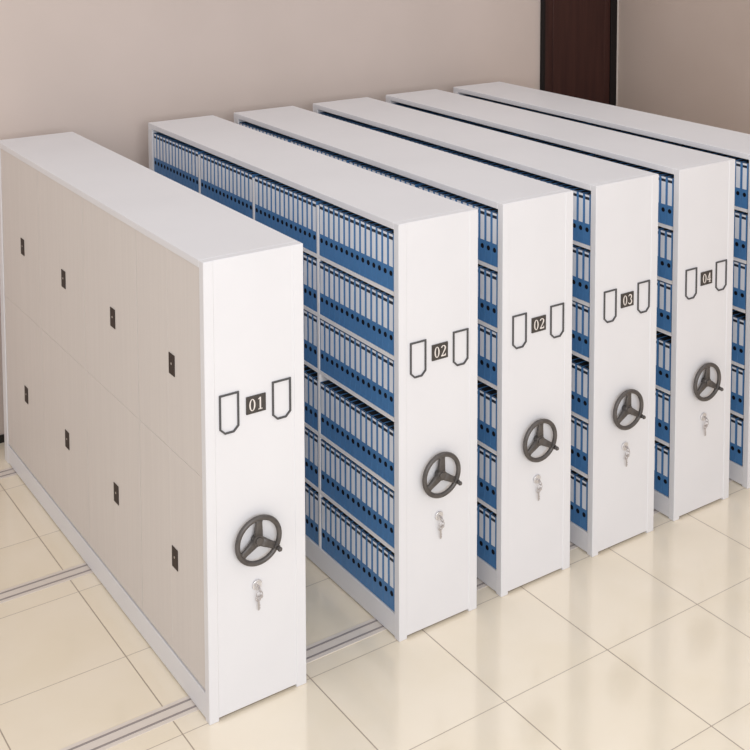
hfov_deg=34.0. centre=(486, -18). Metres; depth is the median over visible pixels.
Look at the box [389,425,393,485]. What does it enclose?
file
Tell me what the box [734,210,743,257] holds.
file
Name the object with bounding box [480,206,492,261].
file
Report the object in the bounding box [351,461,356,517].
file
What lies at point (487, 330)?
file
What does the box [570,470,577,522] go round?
file
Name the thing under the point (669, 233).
file
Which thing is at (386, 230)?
file
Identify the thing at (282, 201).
file
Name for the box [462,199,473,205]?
file
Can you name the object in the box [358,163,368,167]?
file
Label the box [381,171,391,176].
file
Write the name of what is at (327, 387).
file
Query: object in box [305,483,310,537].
file
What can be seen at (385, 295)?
file
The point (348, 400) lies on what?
file
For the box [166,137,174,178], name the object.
file
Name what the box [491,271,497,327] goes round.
file
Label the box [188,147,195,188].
file
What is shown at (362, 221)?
file
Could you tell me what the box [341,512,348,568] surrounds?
file
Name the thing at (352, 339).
file
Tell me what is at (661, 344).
file
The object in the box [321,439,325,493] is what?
file
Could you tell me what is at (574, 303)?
file
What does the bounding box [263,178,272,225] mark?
file
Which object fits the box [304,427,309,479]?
file
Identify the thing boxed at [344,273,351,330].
file
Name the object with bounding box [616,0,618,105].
trim
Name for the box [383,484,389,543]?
file
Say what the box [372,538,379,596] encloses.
file
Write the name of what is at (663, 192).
file
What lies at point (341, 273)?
file
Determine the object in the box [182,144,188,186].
file
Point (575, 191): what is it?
file
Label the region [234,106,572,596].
shelving unit
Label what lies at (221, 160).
file
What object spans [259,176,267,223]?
file
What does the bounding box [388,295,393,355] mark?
file
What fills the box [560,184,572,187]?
file
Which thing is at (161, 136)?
file
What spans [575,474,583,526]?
file
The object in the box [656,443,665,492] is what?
file
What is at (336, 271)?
file
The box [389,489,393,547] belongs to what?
file
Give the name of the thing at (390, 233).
file
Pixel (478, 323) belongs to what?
file
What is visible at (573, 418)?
file
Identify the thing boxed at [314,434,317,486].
file
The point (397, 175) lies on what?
file
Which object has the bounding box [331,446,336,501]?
file
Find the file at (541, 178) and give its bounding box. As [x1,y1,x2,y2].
[536,177,548,180]
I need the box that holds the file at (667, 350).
[664,339,670,390]
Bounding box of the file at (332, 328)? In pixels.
[330,324,334,378]
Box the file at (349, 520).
[346,517,353,572]
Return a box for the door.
[540,0,616,105]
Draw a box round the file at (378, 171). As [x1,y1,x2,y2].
[376,169,386,174]
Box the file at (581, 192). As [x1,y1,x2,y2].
[578,189,590,243]
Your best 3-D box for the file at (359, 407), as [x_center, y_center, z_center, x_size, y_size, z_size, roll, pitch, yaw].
[-0.603,2.425,6.626,0.227,0.300,0.053,-3,6,-37]
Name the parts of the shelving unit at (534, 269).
panel, panel, shelf, shelf, shelf, shelf, shelf, panel, number plate, crank handle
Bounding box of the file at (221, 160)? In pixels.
[218,159,226,203]
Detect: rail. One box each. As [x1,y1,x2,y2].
[0,467,17,478]
[0,563,92,603]
[60,479,732,749]
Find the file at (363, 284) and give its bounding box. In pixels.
[360,281,367,339]
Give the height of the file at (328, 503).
0.300 m
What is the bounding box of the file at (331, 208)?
[329,205,340,261]
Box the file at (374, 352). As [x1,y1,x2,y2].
[371,348,376,405]
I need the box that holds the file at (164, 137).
[163,136,169,176]
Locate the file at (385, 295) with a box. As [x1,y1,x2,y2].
[383,292,390,352]
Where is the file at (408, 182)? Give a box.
[406,180,416,184]
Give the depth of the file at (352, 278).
6.55 m
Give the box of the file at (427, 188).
[424,186,435,191]
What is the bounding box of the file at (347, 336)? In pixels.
[345,333,349,388]
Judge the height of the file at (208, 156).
0.300 m
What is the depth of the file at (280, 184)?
7.20 m
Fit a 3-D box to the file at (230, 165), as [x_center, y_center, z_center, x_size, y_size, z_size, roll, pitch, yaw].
[-1.526,1.298,7.767,0.227,0.300,0.053,-3,6,-37]
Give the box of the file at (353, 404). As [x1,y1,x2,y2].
[350,399,363,458]
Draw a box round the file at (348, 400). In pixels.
[345,396,357,454]
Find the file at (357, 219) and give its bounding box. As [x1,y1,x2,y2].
[355,216,366,274]
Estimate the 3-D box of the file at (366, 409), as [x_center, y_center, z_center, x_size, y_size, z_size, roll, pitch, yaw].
[-0.570,2.429,6.583,0.227,0.300,0.053,-3,6,-37]
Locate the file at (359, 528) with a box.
[356,525,362,582]
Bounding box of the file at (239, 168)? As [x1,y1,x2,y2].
[237,167,246,212]
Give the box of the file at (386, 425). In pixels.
[383,421,393,481]
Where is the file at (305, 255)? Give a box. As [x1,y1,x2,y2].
[303,253,309,306]
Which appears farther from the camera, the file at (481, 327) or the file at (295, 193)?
the file at (295, 193)
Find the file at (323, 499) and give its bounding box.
[321,497,328,551]
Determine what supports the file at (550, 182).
on the shelving unit at (623, 248)
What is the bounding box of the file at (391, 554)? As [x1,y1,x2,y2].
[389,551,394,611]
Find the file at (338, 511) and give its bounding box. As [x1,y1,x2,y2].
[336,508,342,564]
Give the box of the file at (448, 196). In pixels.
[445,193,456,199]
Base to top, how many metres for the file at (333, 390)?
0.300 m
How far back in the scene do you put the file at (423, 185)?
7.18 m
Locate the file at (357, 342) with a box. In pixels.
[355,339,360,395]
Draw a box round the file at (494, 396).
[491,393,496,450]
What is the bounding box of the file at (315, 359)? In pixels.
[313,314,317,367]
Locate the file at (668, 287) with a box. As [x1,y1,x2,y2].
[665,283,671,331]
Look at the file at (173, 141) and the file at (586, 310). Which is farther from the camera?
the file at (173, 141)
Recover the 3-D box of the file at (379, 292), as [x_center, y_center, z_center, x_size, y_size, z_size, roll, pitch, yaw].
[-0.467,1.747,6.397,0.227,0.300,0.053,-3,6,-37]
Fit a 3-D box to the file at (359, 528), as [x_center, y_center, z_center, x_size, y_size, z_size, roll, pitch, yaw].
[-0.606,3.099,6.679,0.227,0.300,0.053,-3,6,-37]
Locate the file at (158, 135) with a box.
[157,133,164,173]
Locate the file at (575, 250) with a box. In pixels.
[572,245,579,297]
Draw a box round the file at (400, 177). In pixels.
[396,176,406,181]
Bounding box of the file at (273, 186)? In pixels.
[271,181,279,229]
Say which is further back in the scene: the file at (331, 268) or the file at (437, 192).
the file at (437, 192)
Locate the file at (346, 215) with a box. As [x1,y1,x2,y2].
[344,212,354,269]
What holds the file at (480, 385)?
on the shelving unit at (534, 269)
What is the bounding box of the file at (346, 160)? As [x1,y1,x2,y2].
[343,158,354,162]
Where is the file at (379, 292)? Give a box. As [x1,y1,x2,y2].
[377,290,384,348]
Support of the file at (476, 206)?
on the shelving unit at (534, 269)
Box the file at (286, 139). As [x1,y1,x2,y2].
[285,137,294,141]
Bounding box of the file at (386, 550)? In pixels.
[383,547,390,606]
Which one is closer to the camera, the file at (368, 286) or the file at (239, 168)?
the file at (368, 286)
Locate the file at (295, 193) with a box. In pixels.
[293,191,303,240]
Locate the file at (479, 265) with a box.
[478,264,481,318]
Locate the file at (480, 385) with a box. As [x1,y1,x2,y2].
[477,382,487,439]
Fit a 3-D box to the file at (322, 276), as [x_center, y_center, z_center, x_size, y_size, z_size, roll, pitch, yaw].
[-0.833,1.708,6.878,0.227,0.300,0.053,-3,6,-37]
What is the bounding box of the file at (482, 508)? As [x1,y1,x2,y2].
[479,504,486,559]
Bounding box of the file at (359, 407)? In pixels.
[356,403,368,461]
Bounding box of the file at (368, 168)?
[367,166,377,171]
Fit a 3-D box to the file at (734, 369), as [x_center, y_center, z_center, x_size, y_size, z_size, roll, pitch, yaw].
[1.708,2.657,8.054,0.227,0.300,0.053,-3,6,-37]
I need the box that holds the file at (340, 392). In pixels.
[335,389,347,446]
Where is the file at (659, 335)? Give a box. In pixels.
[656,333,667,384]
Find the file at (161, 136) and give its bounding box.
[160,135,166,174]
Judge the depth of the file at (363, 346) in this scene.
6.48 m
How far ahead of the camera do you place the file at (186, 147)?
8.24 m
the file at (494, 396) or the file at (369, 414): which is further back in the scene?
the file at (494, 396)
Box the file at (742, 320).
[738,316,745,364]
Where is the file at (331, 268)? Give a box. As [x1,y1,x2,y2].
[329,266,336,321]
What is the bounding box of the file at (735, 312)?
[731,310,741,355]
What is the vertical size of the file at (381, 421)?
0.300 m
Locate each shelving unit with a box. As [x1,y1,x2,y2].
[0,132,305,724]
[148,115,477,641]
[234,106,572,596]
[313,97,658,556]
[386,89,734,520]
[453,81,749,488]
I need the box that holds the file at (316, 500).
[314,491,318,544]
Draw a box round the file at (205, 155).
[204,153,212,196]
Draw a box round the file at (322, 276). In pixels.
[319,261,326,315]
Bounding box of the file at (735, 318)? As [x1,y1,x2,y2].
[731,312,745,362]
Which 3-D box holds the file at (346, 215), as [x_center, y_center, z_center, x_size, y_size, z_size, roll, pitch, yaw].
[-0.665,1.390,6.634,0.227,0.300,0.053,-3,6,-37]
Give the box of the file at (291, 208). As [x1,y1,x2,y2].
[289,189,299,238]
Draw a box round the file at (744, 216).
[740,212,747,260]
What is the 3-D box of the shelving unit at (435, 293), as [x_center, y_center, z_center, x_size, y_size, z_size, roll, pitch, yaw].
[-1.219,2.200,7.642,0.500,2.200,3.377,-3,6,-37]
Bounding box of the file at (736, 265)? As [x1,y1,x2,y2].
[733,260,739,306]
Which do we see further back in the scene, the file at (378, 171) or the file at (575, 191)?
the file at (378, 171)
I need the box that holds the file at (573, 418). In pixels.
[571,415,576,466]
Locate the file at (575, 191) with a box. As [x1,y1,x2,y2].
[572,188,584,240]
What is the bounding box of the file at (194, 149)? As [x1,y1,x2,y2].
[192,148,200,190]
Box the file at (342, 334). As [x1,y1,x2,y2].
[340,330,344,385]
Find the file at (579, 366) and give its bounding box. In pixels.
[576,361,588,415]
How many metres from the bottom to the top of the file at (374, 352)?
0.300 m
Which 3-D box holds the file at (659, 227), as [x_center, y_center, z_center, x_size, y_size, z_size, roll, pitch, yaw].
[1.137,1.659,7.608,0.227,0.300,0.053,-3,6,-37]
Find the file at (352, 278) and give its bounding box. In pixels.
[350,276,357,332]
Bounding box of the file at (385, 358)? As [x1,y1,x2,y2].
[383,355,388,413]
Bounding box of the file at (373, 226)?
[371,223,382,282]
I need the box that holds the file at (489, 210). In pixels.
[486,208,497,264]
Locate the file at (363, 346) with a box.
[361,342,365,398]
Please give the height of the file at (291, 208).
0.300 m
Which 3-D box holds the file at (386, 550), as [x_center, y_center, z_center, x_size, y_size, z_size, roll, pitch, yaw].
[-0.440,3.117,6.460,0.227,0.300,0.053,-3,6,-37]
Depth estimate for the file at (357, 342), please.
6.53 m
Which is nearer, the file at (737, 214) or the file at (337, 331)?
the file at (337, 331)
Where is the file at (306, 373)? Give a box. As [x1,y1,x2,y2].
[304,369,315,424]
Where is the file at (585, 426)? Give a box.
[582,421,588,474]
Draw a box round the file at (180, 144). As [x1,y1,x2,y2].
[178,143,186,184]
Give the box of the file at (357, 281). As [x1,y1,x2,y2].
[355,279,362,336]
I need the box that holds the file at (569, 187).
[566,186,579,189]
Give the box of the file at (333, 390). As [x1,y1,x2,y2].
[330,386,342,442]
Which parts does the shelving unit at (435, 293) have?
panel, panel, shelf, shelf, shelf, shelf, shelf, shelf, shelf, shelf, shelf, shelf, panel, number plate, crank handle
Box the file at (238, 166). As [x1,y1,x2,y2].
[233,165,241,210]
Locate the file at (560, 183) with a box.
[554,182,565,186]
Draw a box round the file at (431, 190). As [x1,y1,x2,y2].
[429,188,440,193]
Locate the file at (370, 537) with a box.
[367,533,374,591]
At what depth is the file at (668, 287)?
7.48 m
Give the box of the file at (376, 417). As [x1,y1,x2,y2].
[372,413,384,473]
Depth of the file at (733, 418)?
8.01 m
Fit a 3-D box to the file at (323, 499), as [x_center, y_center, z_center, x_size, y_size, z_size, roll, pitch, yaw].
[-0.838,3.074,6.985,0.227,0.300,0.053,-3,6,-37]
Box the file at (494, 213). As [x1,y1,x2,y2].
[492,210,497,266]
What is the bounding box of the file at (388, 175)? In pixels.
[386,173,396,177]
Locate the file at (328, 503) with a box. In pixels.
[326,501,332,555]
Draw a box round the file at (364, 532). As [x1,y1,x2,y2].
[361,529,368,586]
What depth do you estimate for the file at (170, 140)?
8.46 m
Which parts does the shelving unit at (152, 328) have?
panel, door, door, door handle, door handle, door, door, door, door, door handle, door handle, door, door, door, door, door handle, door handle, door, door, panel, door, door, door handle, door handle, door, door, panel, number plate, crank handle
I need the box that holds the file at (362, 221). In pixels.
[360,219,371,277]
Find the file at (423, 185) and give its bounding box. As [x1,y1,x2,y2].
[418,184,429,189]
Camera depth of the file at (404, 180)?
7.34 m
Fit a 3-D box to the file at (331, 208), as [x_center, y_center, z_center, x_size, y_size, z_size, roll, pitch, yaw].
[-0.765,1.379,6.765,0.227,0.300,0.053,-3,6,-37]
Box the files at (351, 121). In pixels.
[240,94,737,483]
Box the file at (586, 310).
[583,305,589,357]
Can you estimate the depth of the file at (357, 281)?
6.50 m
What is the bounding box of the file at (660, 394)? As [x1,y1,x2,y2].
[657,390,664,439]
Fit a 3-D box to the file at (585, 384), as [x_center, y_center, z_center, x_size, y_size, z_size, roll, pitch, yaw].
[0.663,2.388,7.169,0.227,0.300,0.053,-3,6,-37]
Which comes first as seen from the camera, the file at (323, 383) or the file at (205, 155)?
the file at (323, 383)
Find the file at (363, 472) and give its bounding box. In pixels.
[361,468,366,525]
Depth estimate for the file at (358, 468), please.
6.58 m
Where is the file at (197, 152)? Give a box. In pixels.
[195,150,205,192]
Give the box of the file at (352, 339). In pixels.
[350,336,355,392]
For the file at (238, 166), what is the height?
0.300 m
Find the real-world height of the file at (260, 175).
0.300 m
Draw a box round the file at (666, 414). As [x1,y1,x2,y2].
[663,393,670,442]
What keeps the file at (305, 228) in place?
on the shelving unit at (435, 293)
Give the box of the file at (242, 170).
[241,169,248,214]
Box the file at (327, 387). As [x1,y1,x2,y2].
[325,383,337,439]
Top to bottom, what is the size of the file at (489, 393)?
0.300 m
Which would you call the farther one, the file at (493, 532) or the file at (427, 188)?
the file at (427, 188)
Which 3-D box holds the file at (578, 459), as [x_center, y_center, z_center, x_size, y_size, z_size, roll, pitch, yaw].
[0.629,2.716,7.239,0.227,0.300,0.053,-3,6,-37]
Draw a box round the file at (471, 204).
[468,201,479,207]
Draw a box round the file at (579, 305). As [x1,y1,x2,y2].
[577,302,582,354]
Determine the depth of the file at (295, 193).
7.02 m
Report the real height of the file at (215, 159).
0.300 m
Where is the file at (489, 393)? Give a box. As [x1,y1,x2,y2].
[485,389,496,446]
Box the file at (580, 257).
[577,247,585,299]
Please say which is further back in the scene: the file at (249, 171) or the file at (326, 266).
the file at (249, 171)
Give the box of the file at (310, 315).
[308,312,312,364]
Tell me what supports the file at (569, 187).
on the shelving unit at (623, 248)
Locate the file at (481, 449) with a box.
[479,446,485,501]
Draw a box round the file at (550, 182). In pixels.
[548,180,558,184]
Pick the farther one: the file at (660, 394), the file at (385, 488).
the file at (660, 394)
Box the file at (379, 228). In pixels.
[377,225,388,285]
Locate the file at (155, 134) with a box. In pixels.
[154,132,161,171]
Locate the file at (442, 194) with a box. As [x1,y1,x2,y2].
[440,192,451,196]
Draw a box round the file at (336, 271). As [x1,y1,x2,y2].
[334,268,341,324]
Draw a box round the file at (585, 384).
[582,365,588,418]
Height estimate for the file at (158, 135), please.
0.300 m
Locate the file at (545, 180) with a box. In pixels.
[542,179,553,182]
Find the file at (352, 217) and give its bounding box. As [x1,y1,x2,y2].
[349,214,359,271]
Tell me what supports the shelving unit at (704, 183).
on the rail at (116, 735)
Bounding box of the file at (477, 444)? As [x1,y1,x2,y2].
[477,444,479,497]
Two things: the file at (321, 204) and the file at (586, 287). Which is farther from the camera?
the file at (586, 287)
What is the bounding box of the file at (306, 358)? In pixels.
[304,309,308,361]
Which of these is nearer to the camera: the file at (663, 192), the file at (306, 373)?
the file at (306, 373)
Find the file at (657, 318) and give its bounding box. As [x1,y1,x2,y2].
[656,279,658,326]
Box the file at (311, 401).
[309,372,317,427]
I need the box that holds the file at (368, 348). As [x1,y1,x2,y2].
[366,345,371,402]
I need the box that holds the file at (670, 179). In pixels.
[666,175,673,226]
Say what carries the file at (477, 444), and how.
on the shelving unit at (534, 269)
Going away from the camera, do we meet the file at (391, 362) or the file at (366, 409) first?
the file at (391, 362)
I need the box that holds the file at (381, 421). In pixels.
[377,417,391,477]
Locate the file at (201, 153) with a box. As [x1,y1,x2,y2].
[200,152,207,194]
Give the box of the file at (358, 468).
[356,465,361,521]
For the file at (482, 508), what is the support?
on the shelving unit at (534, 269)
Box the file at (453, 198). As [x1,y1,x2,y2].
[451,195,462,200]
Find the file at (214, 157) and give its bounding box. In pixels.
[211,156,219,200]
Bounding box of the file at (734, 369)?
[730,365,737,411]
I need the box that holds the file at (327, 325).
[325,321,329,375]
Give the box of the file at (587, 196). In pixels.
[584,192,590,245]
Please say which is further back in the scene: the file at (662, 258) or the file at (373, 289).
the file at (662, 258)
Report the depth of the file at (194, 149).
8.16 m
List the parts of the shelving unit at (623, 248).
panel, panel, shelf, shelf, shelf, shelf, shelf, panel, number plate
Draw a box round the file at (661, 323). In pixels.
[658,280,665,329]
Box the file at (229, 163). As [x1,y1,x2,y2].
[225,162,234,207]
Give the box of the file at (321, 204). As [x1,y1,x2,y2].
[319,201,329,256]
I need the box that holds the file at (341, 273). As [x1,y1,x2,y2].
[339,271,346,327]
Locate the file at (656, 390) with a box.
[655,388,657,436]
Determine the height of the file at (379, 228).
0.300 m
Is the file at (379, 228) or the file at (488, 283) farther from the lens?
the file at (488, 283)
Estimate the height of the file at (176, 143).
0.300 m
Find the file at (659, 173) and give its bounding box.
[656,172,666,222]
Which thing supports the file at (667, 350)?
on the shelving unit at (704, 183)
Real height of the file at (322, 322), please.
0.300 m
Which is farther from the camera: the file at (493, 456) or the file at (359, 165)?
the file at (359, 165)
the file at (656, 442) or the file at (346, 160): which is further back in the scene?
the file at (346, 160)
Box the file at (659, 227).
[657,226,662,275]
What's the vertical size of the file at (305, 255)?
0.300 m
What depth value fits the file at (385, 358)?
6.31 m
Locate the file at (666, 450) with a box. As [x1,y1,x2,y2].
[662,446,669,496]
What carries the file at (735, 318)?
on the shelving unit at (715, 139)
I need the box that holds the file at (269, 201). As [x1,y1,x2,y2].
[267,180,275,227]
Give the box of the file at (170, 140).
[169,139,176,179]
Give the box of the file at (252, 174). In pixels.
[249,172,259,218]
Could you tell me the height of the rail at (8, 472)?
0.004 m
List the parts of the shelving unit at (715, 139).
panel, shelf, shelf, shelf, shelf, shelf, panel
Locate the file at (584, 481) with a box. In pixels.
[581,477,587,530]
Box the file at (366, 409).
[361,406,374,465]
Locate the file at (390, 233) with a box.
[388,230,393,290]
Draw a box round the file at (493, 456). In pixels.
[491,453,496,509]
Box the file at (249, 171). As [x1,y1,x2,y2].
[245,170,253,216]
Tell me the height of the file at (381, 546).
0.300 m
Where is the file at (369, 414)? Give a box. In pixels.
[366,410,379,469]
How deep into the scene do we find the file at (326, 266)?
6.76 m
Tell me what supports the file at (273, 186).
on the shelving unit at (435, 293)
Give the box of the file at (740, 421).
[736,418,743,465]
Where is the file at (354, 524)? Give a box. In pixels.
[351,521,357,577]
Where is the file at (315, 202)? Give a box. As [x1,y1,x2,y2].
[312,198,323,253]
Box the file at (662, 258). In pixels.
[659,228,669,277]
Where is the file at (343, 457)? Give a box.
[340,453,345,509]
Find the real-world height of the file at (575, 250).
0.300 m
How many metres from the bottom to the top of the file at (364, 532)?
0.300 m
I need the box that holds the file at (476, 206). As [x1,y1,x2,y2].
[474,203,486,259]
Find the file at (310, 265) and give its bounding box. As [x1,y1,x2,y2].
[308,255,314,309]
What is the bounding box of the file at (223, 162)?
[222,161,229,205]
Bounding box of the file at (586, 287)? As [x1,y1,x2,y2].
[583,249,589,302]
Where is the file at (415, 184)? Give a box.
[411,181,423,187]
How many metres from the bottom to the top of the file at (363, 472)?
0.300 m
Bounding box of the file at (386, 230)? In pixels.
[382,228,392,287]
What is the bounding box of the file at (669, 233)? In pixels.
[666,230,672,280]
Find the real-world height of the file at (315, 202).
0.300 m
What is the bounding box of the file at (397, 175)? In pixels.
[391,174,400,179]
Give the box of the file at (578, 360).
[571,358,585,412]
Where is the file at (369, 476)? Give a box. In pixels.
[367,472,372,529]
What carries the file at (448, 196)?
on the shelving unit at (534, 269)
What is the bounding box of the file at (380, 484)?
[377,480,383,538]
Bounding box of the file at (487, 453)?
[485,449,491,504]
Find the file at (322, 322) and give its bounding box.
[320,318,324,372]
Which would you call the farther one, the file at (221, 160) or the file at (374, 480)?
the file at (221, 160)
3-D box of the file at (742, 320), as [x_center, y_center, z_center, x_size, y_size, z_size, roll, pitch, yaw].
[1.743,2.328,7.984,0.227,0.300,0.053,-3,6,-37]
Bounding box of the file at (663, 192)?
[660,173,673,223]
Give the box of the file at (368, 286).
[366,284,373,342]
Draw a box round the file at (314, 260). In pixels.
[312,257,316,311]
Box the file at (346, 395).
[340,393,352,450]
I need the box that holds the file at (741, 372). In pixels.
[737,367,744,414]
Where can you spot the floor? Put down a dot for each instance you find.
(642, 642)
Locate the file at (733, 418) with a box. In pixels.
[729,414,739,462]
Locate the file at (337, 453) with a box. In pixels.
[335,450,340,505]
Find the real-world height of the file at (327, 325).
0.300 m
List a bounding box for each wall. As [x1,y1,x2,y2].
[0,0,539,434]
[618,0,749,133]
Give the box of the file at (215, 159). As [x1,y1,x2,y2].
[214,158,222,202]
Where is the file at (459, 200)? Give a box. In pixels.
[456,197,467,203]
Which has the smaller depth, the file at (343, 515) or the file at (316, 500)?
the file at (343, 515)
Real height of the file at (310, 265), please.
0.300 m
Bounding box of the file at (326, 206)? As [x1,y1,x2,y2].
[324,203,334,258]
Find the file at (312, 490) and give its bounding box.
[309,487,315,541]
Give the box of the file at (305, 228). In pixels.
[303,194,312,248]
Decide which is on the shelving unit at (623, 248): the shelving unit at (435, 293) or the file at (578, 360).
the file at (578, 360)
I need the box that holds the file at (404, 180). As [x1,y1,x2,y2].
[401,178,412,183]
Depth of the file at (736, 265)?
7.93 m
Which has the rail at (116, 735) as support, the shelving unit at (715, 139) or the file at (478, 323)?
the shelving unit at (715, 139)
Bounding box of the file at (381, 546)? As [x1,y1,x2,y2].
[378,542,385,601]
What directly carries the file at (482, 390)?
on the shelving unit at (534, 269)
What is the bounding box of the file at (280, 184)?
[275,183,284,231]
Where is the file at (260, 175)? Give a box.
[255,174,263,221]
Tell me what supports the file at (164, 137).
on the shelving unit at (435, 293)
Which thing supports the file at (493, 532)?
on the shelving unit at (534, 269)
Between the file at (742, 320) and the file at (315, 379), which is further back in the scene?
the file at (742, 320)
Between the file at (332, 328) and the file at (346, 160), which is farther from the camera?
the file at (346, 160)
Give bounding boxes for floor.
[0,442,749,749]
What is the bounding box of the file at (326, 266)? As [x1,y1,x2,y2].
[324,263,331,318]
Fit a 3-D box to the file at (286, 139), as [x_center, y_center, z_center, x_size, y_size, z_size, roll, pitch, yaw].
[-1.310,1.235,8.583,0.227,0.300,0.053,-3,6,-37]
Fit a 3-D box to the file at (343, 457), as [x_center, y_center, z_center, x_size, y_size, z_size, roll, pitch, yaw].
[-0.704,2.746,6.784,0.227,0.300,0.053,-3,6,-37]
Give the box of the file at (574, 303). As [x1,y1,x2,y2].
[572,300,576,351]
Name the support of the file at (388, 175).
on the shelving unit at (534, 269)
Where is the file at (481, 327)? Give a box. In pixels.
[479,324,484,378]
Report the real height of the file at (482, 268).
0.300 m
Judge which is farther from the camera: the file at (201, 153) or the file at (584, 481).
the file at (201, 153)
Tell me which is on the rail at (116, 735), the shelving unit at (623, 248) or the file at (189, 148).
the shelving unit at (623, 248)
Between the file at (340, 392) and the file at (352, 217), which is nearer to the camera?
the file at (352, 217)
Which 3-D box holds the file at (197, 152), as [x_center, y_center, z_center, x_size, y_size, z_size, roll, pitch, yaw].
[-1.841,1.265,8.182,0.227,0.300,0.053,-3,6,-37]
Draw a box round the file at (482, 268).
[479,266,487,321]
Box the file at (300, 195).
[298,193,307,242]
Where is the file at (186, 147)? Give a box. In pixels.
[185,145,193,187]
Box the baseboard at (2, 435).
[0,434,3,442]
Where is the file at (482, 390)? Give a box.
[479,386,493,443]
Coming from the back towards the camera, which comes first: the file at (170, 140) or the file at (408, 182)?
the file at (170, 140)
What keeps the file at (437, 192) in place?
on the shelving unit at (534, 269)
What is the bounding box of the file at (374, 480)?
[372,476,377,534]
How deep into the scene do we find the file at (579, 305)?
7.11 m
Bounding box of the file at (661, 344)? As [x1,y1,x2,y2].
[658,335,670,387]
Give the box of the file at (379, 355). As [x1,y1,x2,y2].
[377,351,382,409]
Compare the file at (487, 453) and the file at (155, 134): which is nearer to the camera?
the file at (487, 453)
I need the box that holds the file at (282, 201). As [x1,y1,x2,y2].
[280,185,289,234]
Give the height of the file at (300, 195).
0.300 m
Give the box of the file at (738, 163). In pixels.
[735,159,747,206]
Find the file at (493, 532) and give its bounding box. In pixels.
[490,512,496,568]
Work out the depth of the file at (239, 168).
7.61 m
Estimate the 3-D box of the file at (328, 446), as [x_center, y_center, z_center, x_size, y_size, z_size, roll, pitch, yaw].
[-0.803,2.736,6.915,0.227,0.300,0.053,-3,6,-37]
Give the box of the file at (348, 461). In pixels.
[346,457,351,513]
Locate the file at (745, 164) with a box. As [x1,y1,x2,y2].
[741,160,748,208]
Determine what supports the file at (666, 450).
on the shelving unit at (704, 183)
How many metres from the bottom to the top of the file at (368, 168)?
0.300 m
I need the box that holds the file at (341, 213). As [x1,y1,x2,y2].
[339,210,349,266]
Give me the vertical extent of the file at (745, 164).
0.300 m
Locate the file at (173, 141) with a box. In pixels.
[172,140,178,181]
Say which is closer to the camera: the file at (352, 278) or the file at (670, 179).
the file at (352, 278)
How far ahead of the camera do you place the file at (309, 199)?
6.89 m
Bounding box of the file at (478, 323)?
[477,323,478,375]
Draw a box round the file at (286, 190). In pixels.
[284,187,294,236]
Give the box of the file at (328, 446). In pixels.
[325,442,330,497]
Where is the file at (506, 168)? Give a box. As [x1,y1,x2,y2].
[500,166,514,170]
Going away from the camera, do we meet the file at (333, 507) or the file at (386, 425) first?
the file at (386, 425)
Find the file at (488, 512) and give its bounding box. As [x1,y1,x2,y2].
[484,508,492,564]
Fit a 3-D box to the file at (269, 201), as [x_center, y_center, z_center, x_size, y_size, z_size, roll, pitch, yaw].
[-1.212,1.332,7.354,0.227,0.300,0.053,-3,6,-37]
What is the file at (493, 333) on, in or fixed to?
on the shelving unit at (534, 269)
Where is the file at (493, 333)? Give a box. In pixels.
[491,330,496,385]
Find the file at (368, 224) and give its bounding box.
[366,221,376,279]
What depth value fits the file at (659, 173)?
7.50 m
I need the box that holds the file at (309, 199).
[307,196,317,250]
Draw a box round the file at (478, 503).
[477,501,480,555]
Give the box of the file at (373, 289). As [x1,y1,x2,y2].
[371,287,379,345]
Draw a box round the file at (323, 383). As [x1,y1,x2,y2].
[320,380,332,436]
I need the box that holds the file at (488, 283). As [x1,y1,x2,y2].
[485,268,493,324]
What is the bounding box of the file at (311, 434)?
[309,430,314,483]
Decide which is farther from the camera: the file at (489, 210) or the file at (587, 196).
the file at (587, 196)
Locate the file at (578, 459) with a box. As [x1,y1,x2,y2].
[575,418,582,470]
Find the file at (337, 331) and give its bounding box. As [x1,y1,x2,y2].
[335,327,339,381]
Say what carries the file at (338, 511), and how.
on the shelving unit at (435, 293)
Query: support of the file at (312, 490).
on the shelving unit at (435, 293)
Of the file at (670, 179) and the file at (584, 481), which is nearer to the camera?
the file at (584, 481)
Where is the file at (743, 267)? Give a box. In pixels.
[739,262,746,309]
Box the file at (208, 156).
[207,155,214,198]
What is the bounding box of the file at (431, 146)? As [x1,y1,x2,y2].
[428,145,441,148]
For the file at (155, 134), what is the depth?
8.68 m
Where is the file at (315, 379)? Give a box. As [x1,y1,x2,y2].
[313,376,317,430]
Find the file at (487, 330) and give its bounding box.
[485,327,490,381]
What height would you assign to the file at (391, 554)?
0.300 m
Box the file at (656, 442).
[654,440,659,489]
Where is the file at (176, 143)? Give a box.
[175,141,183,182]
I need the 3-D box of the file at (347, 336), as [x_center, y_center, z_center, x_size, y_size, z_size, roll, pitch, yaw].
[-0.668,2.050,6.685,0.227,0.300,0.053,-3,6,-37]
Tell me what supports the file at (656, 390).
on the shelving unit at (704, 183)
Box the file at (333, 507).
[331,504,337,559]
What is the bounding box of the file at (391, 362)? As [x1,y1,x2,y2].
[388,358,393,416]
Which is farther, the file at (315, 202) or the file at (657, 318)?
the file at (657, 318)
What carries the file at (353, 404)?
on the shelving unit at (435, 293)
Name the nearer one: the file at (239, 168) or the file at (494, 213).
the file at (494, 213)
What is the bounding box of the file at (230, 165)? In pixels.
[229,164,237,209]
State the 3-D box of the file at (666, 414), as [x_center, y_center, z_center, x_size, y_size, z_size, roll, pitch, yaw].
[1.199,2.690,7.601,0.227,0.300,0.053,-3,6,-37]
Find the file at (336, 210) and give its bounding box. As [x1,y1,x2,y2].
[334,208,344,263]
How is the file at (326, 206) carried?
on the shelving unit at (435, 293)
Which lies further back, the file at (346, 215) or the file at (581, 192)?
the file at (581, 192)
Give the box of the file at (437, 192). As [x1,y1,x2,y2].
[434,190,446,195]
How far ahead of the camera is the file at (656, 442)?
7.63 m

